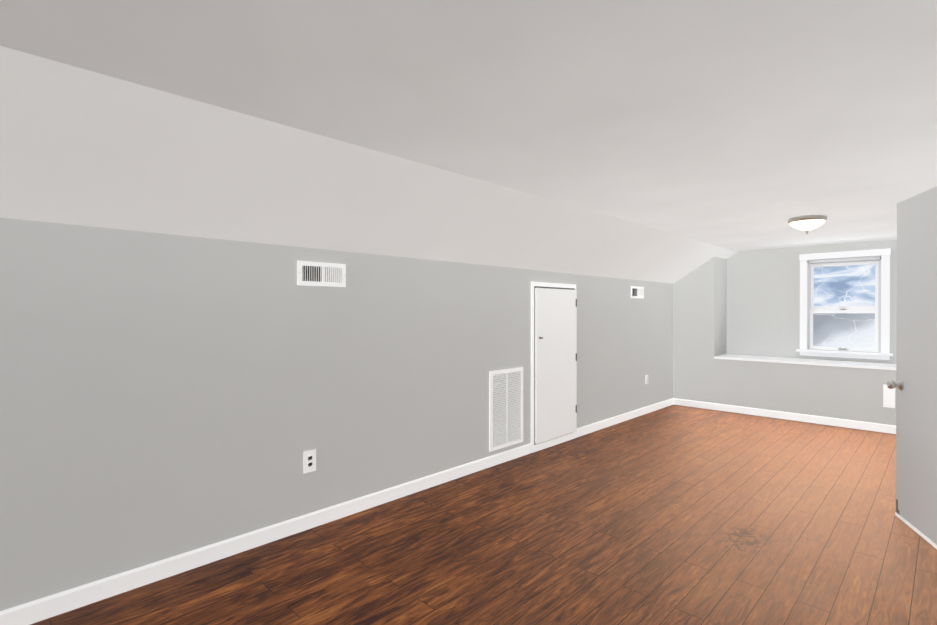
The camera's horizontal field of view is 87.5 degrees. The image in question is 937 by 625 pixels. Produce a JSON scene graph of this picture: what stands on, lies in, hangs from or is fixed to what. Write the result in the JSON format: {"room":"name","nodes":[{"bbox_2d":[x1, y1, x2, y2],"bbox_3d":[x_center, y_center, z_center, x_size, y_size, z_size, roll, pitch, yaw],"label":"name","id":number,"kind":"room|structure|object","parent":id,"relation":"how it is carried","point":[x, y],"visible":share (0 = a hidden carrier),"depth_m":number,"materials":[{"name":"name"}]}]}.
{"room":"attic room","nodes":[
{"label":"attic room","id":0,"kind":"room"},
{"bbox_2d":[0,218,672,610],"bbox_3d":[-0.032,0.463,4.080,0.120,1.732,9.639,0,0,44],"label":"wall","id":1,"kind":"structure","parent":0,"point":[162,396],"depth_m":2.69,"materials":[{"name":"paint"}]},
{"bbox_2d":[0,443,530,624],"bbox_3d":[-1.343,1.289,2.651,0.013,0.092,5.518,0,0,44],"label":"baseboard","id":2,"kind":"structure","parent":1,"relation":"attached to","point":[38,610],"depth_m":2.64,"materials":[{"name":"white wood"}]},
{"bbox_2d":[303,449,315,473],"bbox_3d":[-0.979,0.918,3.022,0.008,0.135,0.082,0,0,44],"label":"electrical outlet","id":3,"kind":"object","parent":1,"relation":"attached to","point":[309,460],"visible":1,"depth_m":3.02,"materials":[{"name":"white plastic"}]},
{"bbox_2d":[297,260,345,286],"bbox_3d":[-0.914,-0.240,3.073,0.022,0.150,0.330,0,0,44],"label":"air vent","id":4,"kind":"object","parent":1,"relation":"in","point":[310,273],"visible":1,"depth_m":3.07,"materials":[{"name":"white metal"}]},
{"bbox_2d":[489,367,522,451],"bbox_3d":[0.343,0.849,4.366,0.014,0.693,0.460,0,0,44],"label":"air vent","id":5,"kind":"object","parent":1,"relation":"in","point":[505,407],"visible":0.98,"depth_m":4.35,"materials":[{"name":"white metal"}]},
{"bbox_2d":[531,281,576,452],"bbox_3d":[0.880,0.516,4.874,0.068,1.620,0.770,0,0,44],"label":"door","id":6,"kind":"structure","parent":1,"relation":"attached to","point":[553,364],"depth_m":4.81,"materials":[{"name":"white wood"}]},
{"bbox_2d":[576,398,673,437],"bbox_3d":[2.035,1.275,6.096,0.013,0.092,2.584,0,0,44],"label":"baseboard","id":7,"kind":"structure","parent":1,"relation":"attached to","point":[595,426],"depth_m":5.89,"materials":[{"name":"white wood"}]},
{"bbox_2d":[631,286,643,298],"bbox_3d":[2.143,-0.254,6.192,0.022,0.150,0.355,0,0,44],"label":"air vent","id":8,"kind":"object","parent":1,"relation":"in","point":[637,292],"visible":1,"depth_m":6.19,"materials":[{"name":"white metal"}]},
{"bbox_2d":[0,46,736,283],"bbox_3d":[0.217,-0.683,3.831,0.819,0.562,9.639,0,0,44],"label":"ceiling","id":9,"kind":"structure","parent":0,"point":[81,146],"depth_m":2.42,"materials":[{"name":"paint"}]},
{"bbox_2d":[0,0,936,251],"bbox_3d":[1.373,-0.899,2.696,2.419,0.120,9.639,0,0,44],"label":"ceiling","id":10,"kind":"structure","parent":0,"point":[743,125],"depth_m":1.81,"materials":[{"name":"paint"}]},
{"bbox_2d":[788,215,826,233],"bbox_3d":[3.024,-0.772,4.370,0.292,0.145,0.292,0,0,44],"label":"flush ceiling light","id":11,"kind":"object","parent":10,"relation":"attached to","point":[807,224],"visible":1,"depth_m":4.29,"materials":[{"name":"white glass"}]},
{"bbox_2d":[30,405,936,624],"bbox_3d":[0.909,1.393,3.160,3.718,0.120,9.639,0,0,44],"label":"floor","id":12,"kind":"structure","parent":0,"point":[677,515],"depth_m":2.75,"materials":[{"name":"brown wood"}]},
{"bbox_2d":[673,256,895,424],"bbox_3d":[4.230,0.234,6.199,2.998,2.174,0.643,0,0,44],"label":"wall","id":13,"kind":"structure","parent":0,"point":[701,373],"depth_m":6.43,"materials":[{"name":"paint"}]},
{"bbox_2d":[673,398,895,433],"bbox_3d":[4.000,1.276,5.969,2.972,0.092,0.013,0,0,44],"label":"baseboard","id":14,"kind":"structure","parent":13,"relation":"attached to","point":[870,426],"depth_m":6.00,"materials":[{"name":"white wood"}]},
{"bbox_2d":[714,354,895,369],"bbox_3d":[4.380,0.614,5.960,2.442,0.030,0.533,0,0,44],"label":"trim","id":15,"kind":"structure","parent":13,"relation":"on","point":[855,364],"depth_m":5.98,"materials":[{"name":"white wood"}]},
{"bbox_2d":[883,384,894,407],"bbox_3d":[4.613,0.918,5.367,0.092,0.250,0.009,0,0,44],"label":"electrical outlet cover","id":16,"kind":"object","parent":13,"relation":"attached to","point":[888,398],"visible":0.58,"depth_m":5.37,"materials":[{"name":"white plastic"}]},
{"bbox_2d":[726,240,896,363],"bbox_3d":[4.610,-0.113,6.191,2.446,1.480,0.120,0,0,44],"label":"wall","id":17,"kind":"structure","parent":0,"point":[763,302],"depth_m":6.60,"materials":[{"name":"paint"}]},
{"bbox_2d":[796,248,892,359],"bbox_3d":[4.652,-0.098,6.081,0.950,1.314,0.175,0,0,44],"label":"double-hung window","id":18,"kind":"structure","parent":17,"relation":"in","point":[844,304],"depth_m":6.08,"materials":[{"name":"white wood"}]},
{"bbox_3d":[2.194,0.251,1.896,0.120,2.174,9.639,0,0,44],"label":"wall","id":19,"kind":"structure","parent":0,"visible":0},
{"bbox_2d":[887,186,936,548],"bbox_3d":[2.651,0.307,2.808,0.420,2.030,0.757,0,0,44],"label":"room door","id":20,"kind":"structure","parent":19,"relation":"in","point":[915,384],"depth_m":2.93,"materials":[{"name":"paint"}]}
]}

